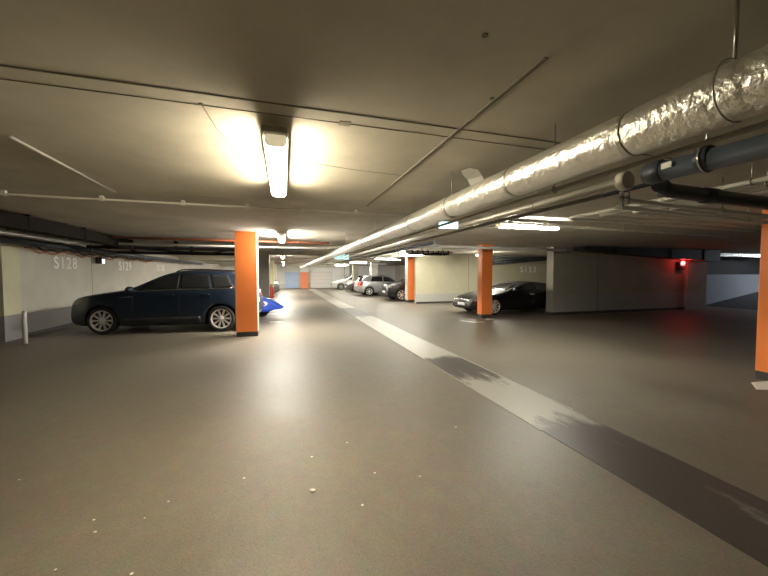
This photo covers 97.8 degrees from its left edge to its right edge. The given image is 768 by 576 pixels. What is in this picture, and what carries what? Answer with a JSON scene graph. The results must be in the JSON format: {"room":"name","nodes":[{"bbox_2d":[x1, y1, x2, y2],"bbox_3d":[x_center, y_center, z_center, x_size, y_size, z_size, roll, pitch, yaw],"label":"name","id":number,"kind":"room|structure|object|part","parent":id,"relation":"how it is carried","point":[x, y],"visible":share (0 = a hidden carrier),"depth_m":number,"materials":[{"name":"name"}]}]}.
{"room":"parking garage","nodes":[
{"label":"parking garage","id":0,"kind":"room"},
{"bbox_2d":[19,231,222,335],"bbox_3d":[-12.626,-0.609,20.933,0.265,2.530,27.850,-1,2,-17],"label":"wall","id":1,"kind":"structure","parent":0,"point":[50,284],"depth_m":9.66,"materials":[{"name":"white paint"}]},
{"bbox_2d":[0,228,22,342],"bbox_3d":[-8.707,-0.069,7.545,0.520,2.530,0.530,-1,2,-17],"label":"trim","id":2,"kind":"structure","parent":1,"relation":"attached to","point":[10,278],"depth_m":7.57,"materials":[{"name":"white paint"}]},
{"bbox_3d":[-12.544,0.609,21.127,0.025,0.080,27.620,-1,2,-17],"label":"baseboard","id":3,"kind":"part","parent":1,"relation":"part of","materials":[{"name":"grey paint"}]},
{"bbox_2d":[24,247,151,262],"bbox_3d":[-9.683,-1.066,11.795,0.076,0.172,8.007,-1,2,-17],"label":"cable","id":4,"kind":"object","parent":1,"relation":"attached to","point":[24,247],"visible":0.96,"depth_m":9.93,"materials":[{"name":"brown plastic"}]},
{"bbox_2d":[31,246,152,261],"bbox_3d":[-9.817,-1.147,12.067,0.044,0.180,8.007,-1,2,-17],"label":"cable","id":5,"kind":"object","parent":1,"relation":"attached to","point":[39,248],"visible":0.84,"depth_m":10.28,"materials":[{"name":"black plastic"}]},
{"bbox_2d":[95,254,104,263],"bbox_3d":[-9.485,-1.028,11.210,0.205,0.430,0.207,-1,2,-17],"label":"wall spotlight","id":6,"kind":"object","parent":1,"relation":"attached to","point":[99,260],"visible":0.92,"depth_m":11.12,"materials":[{"name":"black plastic"}]},
{"bbox_2d":[124,249,418,257],"bbox_3d":[-4.270,-1.578,15.059,12.350,0.220,0.500,-1,2,-17],"label":"trim","id":7,"kind":"structure","parent":1,"relation":"attached to","point":[281,253],"depth_m":14.99,"materials":[{"name":"metal"}]},
{"bbox_2d":[179,257,379,261],"bbox_3d":[-6.269,-1.849,21.761,12.350,0.220,0.500,-1,2,-17],"label":"pipe","id":8,"kind":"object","parent":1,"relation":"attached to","point":[180,258],"depth_m":21.33,"materials":[{"name":"metal"}]},
{"bbox_2d":[219,264,340,265],"bbox_3d":[-9.955,-2.347,34.114,12.350,0.220,0.500,-1,2,-17],"label":"trim","id":9,"kind":"structure","parent":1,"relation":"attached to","point":[219,264],"depth_m":33.88,"materials":[{"name":"metal"}]},
{"bbox_2d":[205,261,358,264],"bbox_3d":[-8.269,-2.119,28.464,12.350,0.220,0.500,-1,2,-17],"label":"pipe","id":10,"kind":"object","parent":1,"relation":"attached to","point":[206,262],"depth_m":28.25,"materials":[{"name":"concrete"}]},
{"bbox_2d":[223,265,394,287],"bbox_3d":[-3.583,-1.493,38.242,39.000,2.900,0.200,-1,2,-17],"label":"wall","id":11,"kind":"structure","parent":0,"point":[338,271],"depth_m":37.52,"materials":[{"name":"white paint"}]},
{"bbox_2d":[285,272,298,287],"bbox_3d":[-9.938,-0.861,36.220,1.450,1.700,0.090,-1,2,-17],"label":"door","id":12,"kind":"structure","parent":11,"relation":"in","point":[291,278],"depth_m":36.18,"materials":[{"name":"blue paint"}]},
{"bbox_2d":[310,270,332,287],"bbox_3d":[-6.939,-0.996,37.094,2.500,1.900,0.120,-1,2,-17],"label":"door","id":13,"kind":"structure","parent":11,"relation":"in","point":[318,278],"depth_m":37.04,"materials":[{"name":"white paint"}]},
{"bbox_2d":[0,288,767,575],"bbox_3d":[2.959,0.341,16.353,39.000,1.300,45.600,-1,2,-17],"label":"floor","id":14,"kind":"structure","parent":0,"point":[617,443],"depth_m":3.03,"materials":[{"name":"concrete"}]},
{"bbox_2d":[19,311,30,344],"bbox_3d":[-7.746,0.849,7.227,0.150,0.720,0.150,-1,2,-17],"label":"post","id":15,"kind":"object","parent":14,"relation":"on","point":[24,313],"visible":1,"depth_m":7.20,"materials":[{"name":"silver metal"}]},
{"bbox_3d":[-7.746,0.849,7.227,0.080,0.720,0.079,-1,2,-17],"label":"post","id":16,"kind":"part","parent":15,"relation":"part of","materials":[{"name":"silver metal"}]},
{"bbox_2d":[71,269,263,334],"bbox_3d":[-5.816,0.295,9.421,4.359,1.651,2.322,0,2,-9],"label":"estate car","id":17,"kind":"object","parent":14,"relation":"on","point":[192,296],"visible":0.88,"depth_m":8.57,"materials":[{"name":"blue paint"}]},
{"bbox_2d":[125,286,134,291],"bbox_3d":[-6.290,0.035,8.305,0.176,0.150,0.290,0,2,-9],"label":"mirror","id":18,"kind":"object","parent":17,"relation":"attached to","point":[128,289],"depth_m":8.21,"materials":[{"name":"blue paint"}]},
{"bbox_3d":[-5.656,0.811,8.553,1.820,0.150,0.053,0,2,-9],"label":"sill trim","id":19,"kind":"part","parent":17,"relation":"part of","materials":[{"name":"grey"}]},
{"bbox_3d":[-5.147,0.035,8.628,2.380,0.085,0.043,0,2,-10],"label":"window trim","id":20,"kind":"part","parent":17,"relation":"part of","materials":[{"name":"silver metal"}]},
{"bbox_3d":[-4.721,-0.446,8.893,1.464,0.128,0.050,0,2,-9],"label":"roof rail","id":21,"kind":"part","parent":17,"relation":"part of","materials":[{"name":"black plastic"}]},
{"bbox_2d":[234,231,258,336],"bbox_3d":[-3.353,-0.095,8.207,0.500,2.528,0.360,-1,2,-17],"label":"column","id":22,"kind":"structure","parent":14,"relation":"on","point":[245,242],"depth_m":8.04,"materials":[{"name":"orange paint"}]},
{"bbox_2d":[228,296,283,316],"bbox_3d":[-4.734,0.562,11.660,2.370,0.937,0.909,-1,2,-17],"label":"car","id":23,"kind":"object","parent":14,"relation":"on","point":[269,304],"visible":0.3,"depth_m":11.73,"materials":[{"name":"blue paint"}]},
{"bbox_2d":[258,255,269,297],"bbox_3d":[-5.348,-0.364,14.890,0.500,2.528,0.400,-1,2,-17],"label":"column","id":24,"kind":"structure","parent":14,"relation":"on","point":[263,260],"depth_m":14.71,"materials":[{"name":"grey paint"}]},
{"bbox_2d":[270,261,273,287],"bbox_3d":[-7.347,-0.635,21.593,0.500,2.528,0.400,-1,2,-17],"label":"column","id":25,"kind":"structure","parent":14,"relation":"on","point":[271,262],"depth_m":21.43,"materials":[{"name":"yellow paint"}]},
{"bbox_2d":[270,284,274,297],"bbox_3d":[-7.108,0.201,21.184,0.260,0.890,0.287,2,3,44],"label":"fire extinguisher","id":26,"kind":"object","parent":14,"relation":"on","point":[272,289],"visible":0.82,"depth_m":21.09,"materials":[{"name":"red metal"}]},
{"bbox_2d":[274,264,276,281],"bbox_3d":[-9.347,-0.905,28.296,0.500,2.528,0.400,-1,2,-17],"label":"column","id":27,"kind":"structure","parent":14,"relation":"on","point":[275,278],"depth_m":28.13,"materials":[{"name":"beige paint"}]},
{"bbox_2d":[274,281,279,292],"bbox_3d":[-9.935,-0.317,24.594,4.359,1.651,2.322,-1,2,-17],"label":"estate car","id":28,"kind":"object","parent":14,"relation":"on","point":[276,284],"visible":0.08,"depth_m":24.44,"materials":[{"name":"grey paint"}]},
{"bbox_2d":[300,266,307,287],"bbox_3d":[-8.634,-1.225,36.224,0.840,2.528,0.400,-1,2,-17],"label":"column","id":29,"kind":"structure","parent":14,"relation":"on","point":[303,272],"depth_m":36.03,"materials":[{"name":"orange paint"}]},
{"bbox_2d":[344,265,348,288],"bbox_3d":[-3.989,-1.214,35.939,0.500,2.528,0.400,-1,2,-17],"label":"column","id":30,"kind":"structure","parent":14,"relation":"on","point":[346,268],"depth_m":35.74,"materials":[{"name":"grey paint"}]},
{"bbox_2d":[331,275,365,289],"bbox_3d":[-3.218,-0.606,33.896,4.214,1.478,2.242,-1,2,-17],"label":"hatchback car","id":31,"kind":"object","parent":14,"relation":"on","point":[339,284],"visible":0.49,"depth_m":32.82,"materials":[{"name":"white paint"}]},
{"bbox_2d":[344,280,356,291],"bbox_3d":[-1.404,-0.459,30.266,4.214,1.478,2.242,-1,2,-17],"label":"hatchback car","id":32,"kind":"object","parent":14,"relation":"on","point":[350,285],"visible":0.2,"depth_m":29.05,"materials":[{"name":"grey paint"}]},
{"bbox_2d":[352,265,357,280],"bbox_3d":[-2.704,-1.040,31.630,0.500,2.528,0.400,-1,2,-17],"label":"column","id":33,"kind":"structure","parent":14,"relation":"on","point":[354,267],"depth_m":31.43,"materials":[{"name":"beige paint"}]},
{"bbox_2d":[370,262,377,294],"bbox_3d":[-0.752,-0.769,24.913,0.500,2.528,0.400,-1,2,-17],"label":"column","id":34,"kind":"structure","parent":14,"relation":"on","point":[373,267],"depth_m":24.71,"materials":[{"name":"white paint"}]},
{"bbox_2d":[354,275,396,295],"bbox_3d":[-0.028,-0.238,24.785,4.214,1.478,2.242,-1,2,-17],"label":"hatchback car","id":35,"kind":"object","parent":14,"relation":"on","point":[368,285],"visible":0.64,"depth_m":23.73,"materials":[{"name":"silver metal"}]},
{"bbox_2d":[380,279,404,300],"bbox_3d":[2.067,-0.131,20.193,4.359,1.634,2.322,-1,2,-17],"label":"estate car","id":36,"kind":"object","parent":14,"relation":"on","point":[393,290],"visible":0.36,"depth_m":18.97,"materials":[{"name":"black paint"}]},
{"bbox_2d":[405,257,414,301],"bbox_3d":[1.449,-0.501,18.270,0.500,2.528,0.400,-1,2,-17],"label":"column","id":37,"kind":"structure","parent":14,"relation":"on","point":[409,262],"depth_m":18.08,"materials":[{"name":"orange paint"}]},
{"bbox_2d":[477,244,492,317],"bbox_3d":[3.519,-0.235,11.682,0.420,2.528,0.280,-1,2,-17],"label":"column","id":38,"kind":"structure","parent":14,"relation":"on","point":[485,256],"depth_m":11.56,"materials":[{"name":"orange paint"}]},
{"bbox_2d":[453,281,545,314],"bbox_3d":[5.163,0.335,13.564,4.608,1.238,2.301,-1,2,-17],"label":"car","id":39,"kind":"object","parent":14,"relation":"on","point":[510,295],"visible":0.77,"depth_m":12.72,"materials":[{"name":"black paint"}]},
{"bbox_2d":[755,209,767,380],"bbox_3d":[5.596,0.046,4.721,0.420,2.528,0.280,-1,2,-17],"label":"column","id":40,"kind":"structure","parent":14,"relation":"on","point":[761,363],"depth_m":4.75,"materials":[{"name":"orange paint"}]},
{"bbox_2d":[0,0,767,265],"bbox_3d":[2.959,-1.815,16.266,39.000,0.484,45.600,-1,2,-17],"label":"ceiling","id":41,"kind":"structure","parent":0,"point":[379,102],"depth_m":1.82,"materials":[{"name":"concrete"}]},
{"bbox_2d":[0,231,85,245],"bbox_3d":[-6.542,-1.087,5.732,0.078,0.349,5.000,-1,2,-17],"label":"metal pipe","id":42,"kind":"object","parent":41,"relation":"hanging from","point":[1,232],"visible":0.94,"depth_m":6.58,"materials":[{"name":"metal"}]},
{"bbox_2d":[7,135,114,192],"bbox_3d":[-2.716,-1.028,2.945,0.022,0.022,1.571,-1,2,-19],"label":"conduit","id":43,"kind":"object","parent":41,"relation":"attached to","point":[8,136],"visible":1,"depth_m":2.66,"materials":[{"name":"grey metal"}]},
{"bbox_2d":[0,210,133,247],"bbox_3d":[-6.526,-1.162,6.622,0.320,0.268,6.500,-1,2,-17],"label":"cable tray","id":44,"kind":"object","parent":41,"relation":"hanging from","point":[8,220],"visible":0.85,"depth_m":6.46,"materials":[{"name":"black metal"}]},
{"bbox_2d":[0,235,202,264],"bbox_3d":[-10.042,-1.413,14.387,0.172,0.396,18.600,-1,2,-17],"label":"metal pipe","id":45,"kind":"object","parent":41,"relation":"hanging from","point":[3,239],"visible":0.84,"depth_m":9.02,"materials":[{"name":"grey metal"}]},
{"bbox_2d":[86,241,233,250],"bbox_3d":[-6.486,-1.308,10.335,4.300,0.280,0.340,-1,2,-17],"label":"cable tray","id":46,"kind":"object","parent":41,"relation":"hanging from","point":[177,248],"visible":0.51,"depth_m":10.20,"materials":[{"name":"grey metal"}]},
{"bbox_2d":[86,245,233,250],"bbox_3d":[-6.486,-1.218,10.339,4.300,0.080,0.320,-1,2,-17],"label":"tray","id":47,"kind":"object","parent":46,"relation":"on","point":[177,248],"depth_m":10.20,"materials":[{"name":"grey metal"}]},
{"bbox_2d":[117,246,234,255],"bbox_3d":[-7.000,-1.352,12.060,4.300,0.330,0.340,-1,2,-17],"label":"cable tray","id":48,"kind":"object","parent":41,"relation":"hanging from","point":[132,251],"visible":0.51,"depth_m":11.76,"materials":[{"name":"grey metal"}]},
{"bbox_2d":[117,251,234,255],"bbox_3d":[-7.000,-1.237,12.065,4.300,0.080,0.320,-1,2,-17],"label":"tray","id":49,"kind":"object","parent":48,"relation":"on","point":[118,252],"depth_m":11.78,"materials":[{"name":"grey metal"}]},
{"bbox_2d":[134,245,225,253],"bbox_3d":[-6.622,-1.321,11.293,3.691,0.309,0.125,-1,3,-28],"label":"cable","id":50,"kind":"object","parent":41,"relation":"hanging from","point":[134,245],"visible":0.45,"depth_m":11.30,"materials":[{"name":"black plastic"}]},
{"bbox_2d":[0,190,403,215],"bbox_3d":[-4.376,-1.046,3.648,9.720,0.060,0.051,-1,2,-16],"label":"conduit","id":51,"kind":"object","parent":41,"relation":"hanging from","point":[3,192],"visible":1,"depth_m":4.18,"materials":[{"name":"grey metal"}]},
{"bbox_2d":[112,236,328,243],"bbox_3d":[-4.217,-1.331,9.198,5.401,0.142,0.095,-1,2,-18],"label":"metal pipe","id":52,"kind":"object","parent":41,"relation":"hanging from","point":[113,237],"visible":0.99,"depth_m":8.95,"materials":[{"name":"metal"}]},
{"bbox_2d":[119,239,324,248],"bbox_3d":[-4.356,-1.278,9.491,5.300,0.272,0.087,-1,2,-17],"label":"metal pipe","id":53,"kind":"object","parent":41,"relation":"hanging from","point":[120,243],"visible":0.97,"depth_m":9.28,"materials":[{"name":"silver metal"}]},
{"bbox_2d":[262,125,287,196],"bbox_3d":[-0.853,-0.957,2.683,0.150,0.143,1.500,-1,2,-17],"label":"light","id":54,"kind":"object","parent":41,"relation":"attached to","point":[275,139],"visible":1,"depth_m":2.23,"materials":[{"name":"beige"}]},
{"bbox_2d":[264,143,286,196],"bbox_3d":[-0.855,-0.916,2.695,0.132,0.057,1.360,-1,2,-17],"label":"diffuser","id":55,"kind":"object","parent":54,"relation":"attached to","point":[276,156],"depth_m":2.46,"materials":[{"name":"white plastic"}]},
{"bbox_2d":[277,232,284,242],"bbox_3d":[-2.616,-1.299,8.556,0.170,0.153,1.580,-1,2,-17],"label":"light","id":56,"kind":"object","parent":41,"relation":"attached to","point":[281,236],"visible":0.99,"depth_m":8.11,"materials":[{"name":"beige plastic"}]},
{"bbox_2d":[278,236,283,242],"bbox_3d":[-2.619,-1.253,8.567,0.132,0.057,1.440,-1,2,-17],"label":"diffuser","id":57,"kind":"object","parent":56,"relation":"attached to","point":[281,238],"depth_m":8.42,"materials":[{"name":"white plastic"}]},
{"bbox_2d":[273,244,344,250],"bbox_3d":[-2.374,-1.331,10.802,2.529,0.270,0.145,0,2,10],"label":"metal pipe","id":58,"kind":"object","parent":41,"relation":"hanging from","point":[327,247],"visible":0.64,"depth_m":10.73,"materials":[{"name":"metal"}]},
{"bbox_2d":[335,254,348,259],"bbox_3d":[-1.815,-1.411,14.270,0.660,0.390,0.086,-1,2,-17],"label":"exit sign","id":59,"kind":"object","parent":41,"relation":"hanging from","point":[342,258],"visible":0.46,"depth_m":14.26,"materials":[{"name":"white paint"}]},
{"bbox_2d":[328,263,385,264],"bbox_3d":[-1.701,-1.728,21.930,3.902,0.375,0.090,-1,2,-18],"label":"metal pipe","id":60,"kind":"object","parent":41,"relation":"hanging from","point":[328,263],"visible":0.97,"depth_m":21.93,"materials":[{"name":"grey metal"}]},
{"bbox_2d":[323,242,408,264],"bbox_3d":[-2.351,-1.715,19.385,0.092,0.196,21.400,-1,2,-17],"label":"metal pipe","id":61,"kind":"object","parent":41,"relation":"hanging from","point":[407,242],"visible":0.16,"depth_m":15.49,"materials":[{"name":"metal"}]},
{"bbox_2d":[349,259,400,260],"bbox_3d":[-0.387,-1.458,15.431,2.502,0.390,0.080,-1,2,-19],"label":"metal pipe","id":62,"kind":"object","parent":41,"relation":"hanging from","point":[349,259],"visible":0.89,"depth_m":15.54,"materials":[{"name":"silver metal"}]},
{"bbox_2d":[328,241,435,265],"bbox_3d":[-1.834,-1.678,19.227,0.112,0.256,22.000,-1,2,-17],"label":"metal pipe","id":63,"kind":"object","parent":41,"relation":"hanging from","point":[431,242],"visible":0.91,"depth_m":11.35,"materials":[{"name":"grey metal"}]},
{"bbox_2d":[405,247,452,255],"bbox_3d":[1.561,-1.325,11.691,1.606,0.345,0.520,-1,2,-17],"label":"basket","id":64,"kind":"object","parent":41,"relation":"hanging from","point":[408,252],"visible":0.98,"depth_m":11.50,"materials":[{"name":"metal"}]},
{"bbox_2d":[407,250,449,255],"bbox_3d":[1.562,-1.222,11.696,1.400,0.140,0.520,-1,2,-17],"label":"tray","id":65,"kind":"object","parent":64,"relation":"on","point":[434,253],"depth_m":11.49,"materials":[{"name":"grey metal"}]},
{"bbox_2d":[433,220,458,229],"bbox_3d":[0.761,-0.904,4.173,0.330,0.350,0.066,0,2,-5],"label":"exit sign","id":66,"kind":"object","parent":41,"relation":"hanging from","point":[453,226],"visible":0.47,"depth_m":4.15,"materials":[{"name":"white paint"}]},
{"bbox_3d":[0.799,-0.778,4.152,0.240,0.084,0.007,0,2,-5],"label":"lit panel","id":67,"kind":"part","parent":66,"relation":"part of","materials":[{"name":"white plastic"}]},
{"bbox_2d":[349,193,602,258],"bbox_3d":[0.211,-1.161,8.214,0.062,0.401,11.300,-1,2,-17],"label":"conduit","id":68,"kind":"object","parent":41,"relation":"hanging from","point":[598,196],"visible":0.93,"depth_m":3.90,"materials":[{"name":"metal"}]},
{"bbox_2d":[473,220,497,227],"bbox_3d":[1.883,-1.204,6.205,0.500,0.153,0.170,-1,2,-17],"label":"light","id":69,"kind":"object","parent":41,"relation":"attached to","point":[492,225],"visible":0.33,"depth_m":6.17,"materials":[{"name":"beige plastic"}]},
{"bbox_2d":[479,223,495,227],"bbox_3d":[1.874,-1.157,6.204,0.360,0.057,0.132,-1,2,-17],"label":"diffuser","id":70,"kind":"object","parent":69,"relation":"attached to","point":[493,225],"depth_m":6.18,"materials":[{"name":"white plastic"}]},
{"bbox_2d":[344,171,634,258],"bbox_3d":[0.118,-1.081,7.994,0.206,0.545,11.675,-1,2,-17],"label":"metal pipe","id":71,"kind":"object","parent":41,"relation":"hanging from","point":[623,181],"depth_m":2.98,"materials":[{"name":"metal"}]},
{"bbox_3d":[1.816,-0.655,2.531,0.080,0.135,0.024,-1,2,-17],"label":"pipe bracket","id":72,"kind":"part","parent":71,"relation":"part of","materials":[{"name":"grey metal"}]},
{"bbox_2d":[426,241,566,251],"bbox_3d":[3.755,-1.339,10.725,5.251,0.248,0.104,-1,2,-18],"label":"metal pipe","id":73,"kind":"object","parent":41,"relation":"hanging from","point":[435,246],"visible":0.98,"depth_m":10.60,"materials":[{"name":"grey metal"}]},
{"bbox_2d":[493,256,546,264],"bbox_3d":[7.705,-1.537,18.737,3.716,0.500,0.220,-1,2,-17],"label":"metal pipe","id":74,"kind":"object","parent":41,"relation":"hanging from","point":[513,260],"visible":0.8,"depth_m":18.55,"materials":[{"name":"grey metal"}]},
{"bbox_2d":[493,256,546,258],"bbox_3d":[7.647,-1.663,18.402,4.001,0.160,0.117,-1,2,-17],"label":"metal pipe","id":75,"kind":"object","parent":41,"relation":"hanging from","point":[494,257],"visible":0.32,"depth_m":18.24,"materials":[{"name":"grey metal"}]},
{"bbox_2d":[396,183,650,247],"bbox_3d":[0.407,-1.179,8.115,0.058,0.359,11.600,-1,2,-17],"label":"conduit","id":76,"kind":"object","parent":41,"relation":"hanging from","point":[639,186],"visible":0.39,"depth_m":2.75,"materials":[{"name":"grey metal"}]},
{"bbox_2d":[497,220,559,229],"bbox_3d":[2.779,-1.213,6.420,1.430,0.153,0.170,-1,2,-17],"label":"light","id":77,"kind":"object","parent":41,"relation":"attached to","point":[510,224],"visible":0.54,"depth_m":6.31,"materials":[{"name":"beige plastic"}]},
{"bbox_2d":[499,224,557,229],"bbox_3d":[2.770,-1.166,6.419,1.290,0.057,0.132,-1,2,-17],"label":"diffuser","id":78,"kind":"object","parent":77,"relation":"attached to","point":[519,226],"depth_m":6.34,"materials":[{"name":"white plastic"}]},
{"bbox_2d":[300,0,767,268],"bbox_3d":[-2.833,-1.354,14.483,0.272,0.522,31.860,-1,2,-17],"label":"duct","id":79,"kind":"object","parent":41,"relation":"hanging from","point":[736,91],"visible":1,"depth_m":1.43,"materials":[{"name":"metal"}]},
{"bbox_2d":[303,120,767,268],"bbox_3d":[-2.666,-1.349,14.502,0.046,0.533,30.600,-1,2,-17],"label":"conduit","id":80,"kind":"object","parent":41,"relation":"hanging from","point":[763,124],"visible":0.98,"depth_m":1.66,"materials":[{"name":"metal"}]},
{"bbox_2d":[535,224,729,237],"bbox_3d":[5.124,-1.186,6.572,5.406,0.220,0.060,-1,2,-19],"label":"conduit","id":81,"kind":"object","parent":41,"relation":"hanging from","point":[542,225],"visible":0.97,"depth_m":6.38,"materials":[{"name":"metal"}]},
{"bbox_2d":[573,246,720,261],"bbox_3d":[10.550,-1.319,13.224,7.200,0.470,0.540,-1,2,-17],"label":"ventilation duct","id":82,"kind":"object","parent":41,"relation":"hanging from","point":[690,255],"visible":0.99,"depth_m":13.09,"materials":[{"name":"metal"}]},
{"bbox_2d":[569,162,767,231],"bbox_3d":[5.093,-0.949,3.058,4.232,0.191,4.620,-1,2,-17],"label":"conduit","id":83,"kind":"object","parent":41,"relation":"hanging from","point":[751,181],"visible":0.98,"depth_m":4.37,"materials":[{"name":"grey metal"}]},
{"bbox_2d":[599,164,767,228],"bbox_3d":[5.325,-0.945,2.981,4.232,0.191,4.340,-1,2,-17],"label":"conduit","id":84,"kind":"object","parent":41,"relation":"hanging from","point":[761,184],"visible":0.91,"depth_m":4.41,"materials":[{"name":"grey metal"}]},
{"bbox_2d":[615,205,767,223],"bbox_3d":[3.692,-0.864,3.438,3.749,0.390,0.061,-1,2,-20],"label":"conduit","id":85,"kind":"object","parent":41,"relation":"hanging from","point":[747,219],"visible":0.93,"depth_m":3.12,"materials":[{"name":"grey metal"}]},
{"bbox_2d":[624,177,767,217],"bbox_3d":[3.723,-0.884,3.370,3.728,0.345,0.060,-1,2,-20],"label":"conduit","id":86,"kind":"object","parent":41,"relation":"hanging from","point":[721,210],"visible":0.93,"depth_m":3.04,"materials":[{"name":"grey metal"}]},
{"bbox_2d":[632,186,767,224],"bbox_3d":[5.556,-0.942,2.904,4.232,0.191,4.060,-1,2,-17],"label":"conduit","id":87,"kind":"object","parent":41,"relation":"hanging from","point":[764,188],"visible":0.61,"depth_m":4.17,"materials":[{"name":"grey metal"}]},
{"bbox_2d":[640,133,767,184],"bbox_3d":[2.226,-0.752,0.853,0.172,0.397,3.004,-1,2,-17],"label":"drain pipe","id":88,"kind":"object","parent":41,"relation":"hanging from","point":[708,158],"visible":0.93,"depth_m":1.92,"materials":[{"name":"grey plastic"}]},
{"bbox_2d":[651,180,767,209],"bbox_3d":[4.000,-0.701,3.013,4.420,0.188,0.128,-1,2,-18],"label":"drain pipe","id":89,"kind":"object","parent":88,"relation":"attached to","point":[706,195],"visible":0.91,"depth_m":2.46,"materials":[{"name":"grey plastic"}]},
{"bbox_2d":[669,190,767,219],"bbox_3d":[5.788,-0.939,2.827,4.232,0.191,3.780,-1,2,-17],"label":"conduit","id":90,"kind":"object","parent":41,"relation":"hanging from","point":[766,191],"visible":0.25,"depth_m":4.05,"materials":[{"name":"grey metal"}]},
{"bbox_2d":[720,253,759,256],"bbox_3d":[16.709,-1.478,15.309,5.200,0.120,0.215,-1,2,-17],"label":"fluorescent light","id":91,"kind":"object","parent":41,"relation":"hanging from","point":[721,254],"visible":0.68,"depth_m":14.98,"materials":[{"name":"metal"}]},
{"bbox_2d":[395,265,404,280],"bbox_3d":[4.503,-0.952,29.424,0.250,2.530,21.350,-1,2,-17],"label":"wall","id":92,"kind":"structure","parent":0,"point":[399,270],"depth_m":38.11,"materials":[{"name":"grey concrete"}]},
{"bbox_2d":[414,255,546,303],"bbox_3d":[7.422,-0.532,19.025,12.100,2.530,0.265,-1,2,-17],"label":"wall","id":93,"kind":"structure","parent":0,"point":[438,279],"depth_m":17.83,"materials":[{"name":"white paint"}]},
{"bbox_3d":[7.457,0.691,18.959,12.100,0.090,0.025,-1,2,-17],"label":"baseboard","id":94,"kind":"part","parent":93,"relation":"part of","materials":[{"name":"grey paint"}]},
{"bbox_2d":[545,246,706,314],"bbox_3d":[10.050,-0.318,13.716,8.120,2.530,0.650,-1,2,-17],"label":"wall","id":95,"kind":"structure","parent":0,"point":[577,282],"depth_m":13.26,"materials":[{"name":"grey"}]},
{"bbox_3d":[10.067,0.898,13.708,8.120,0.100,0.370,-1,2,-17],"label":"baseboard","id":96,"kind":"part","parent":95,"relation":"part of","materials":[{"name":"grey paint"}]},
{"bbox_2d":[676,261,684,269],"bbox_3d":[12.478,-0.930,14.053,0.280,0.385,0.225,-1,2,-17],"label":"lamp","id":97,"kind":"object","parent":95,"relation":"attached to","point":[679,265],"visible":1,"depth_m":14.00,"materials":[{"name":"black plastic"}]},
{"bbox_2d":[706,253,759,304],"bbox_3d":[18.200,-0.636,16.996,9.400,2.900,0.200,-1,2,-17],"label":"wall","id":98,"kind":"structure","parent":0,"point":[729,277],"depth_m":16.61,"materials":[{"name":"white paint"}]}
]}

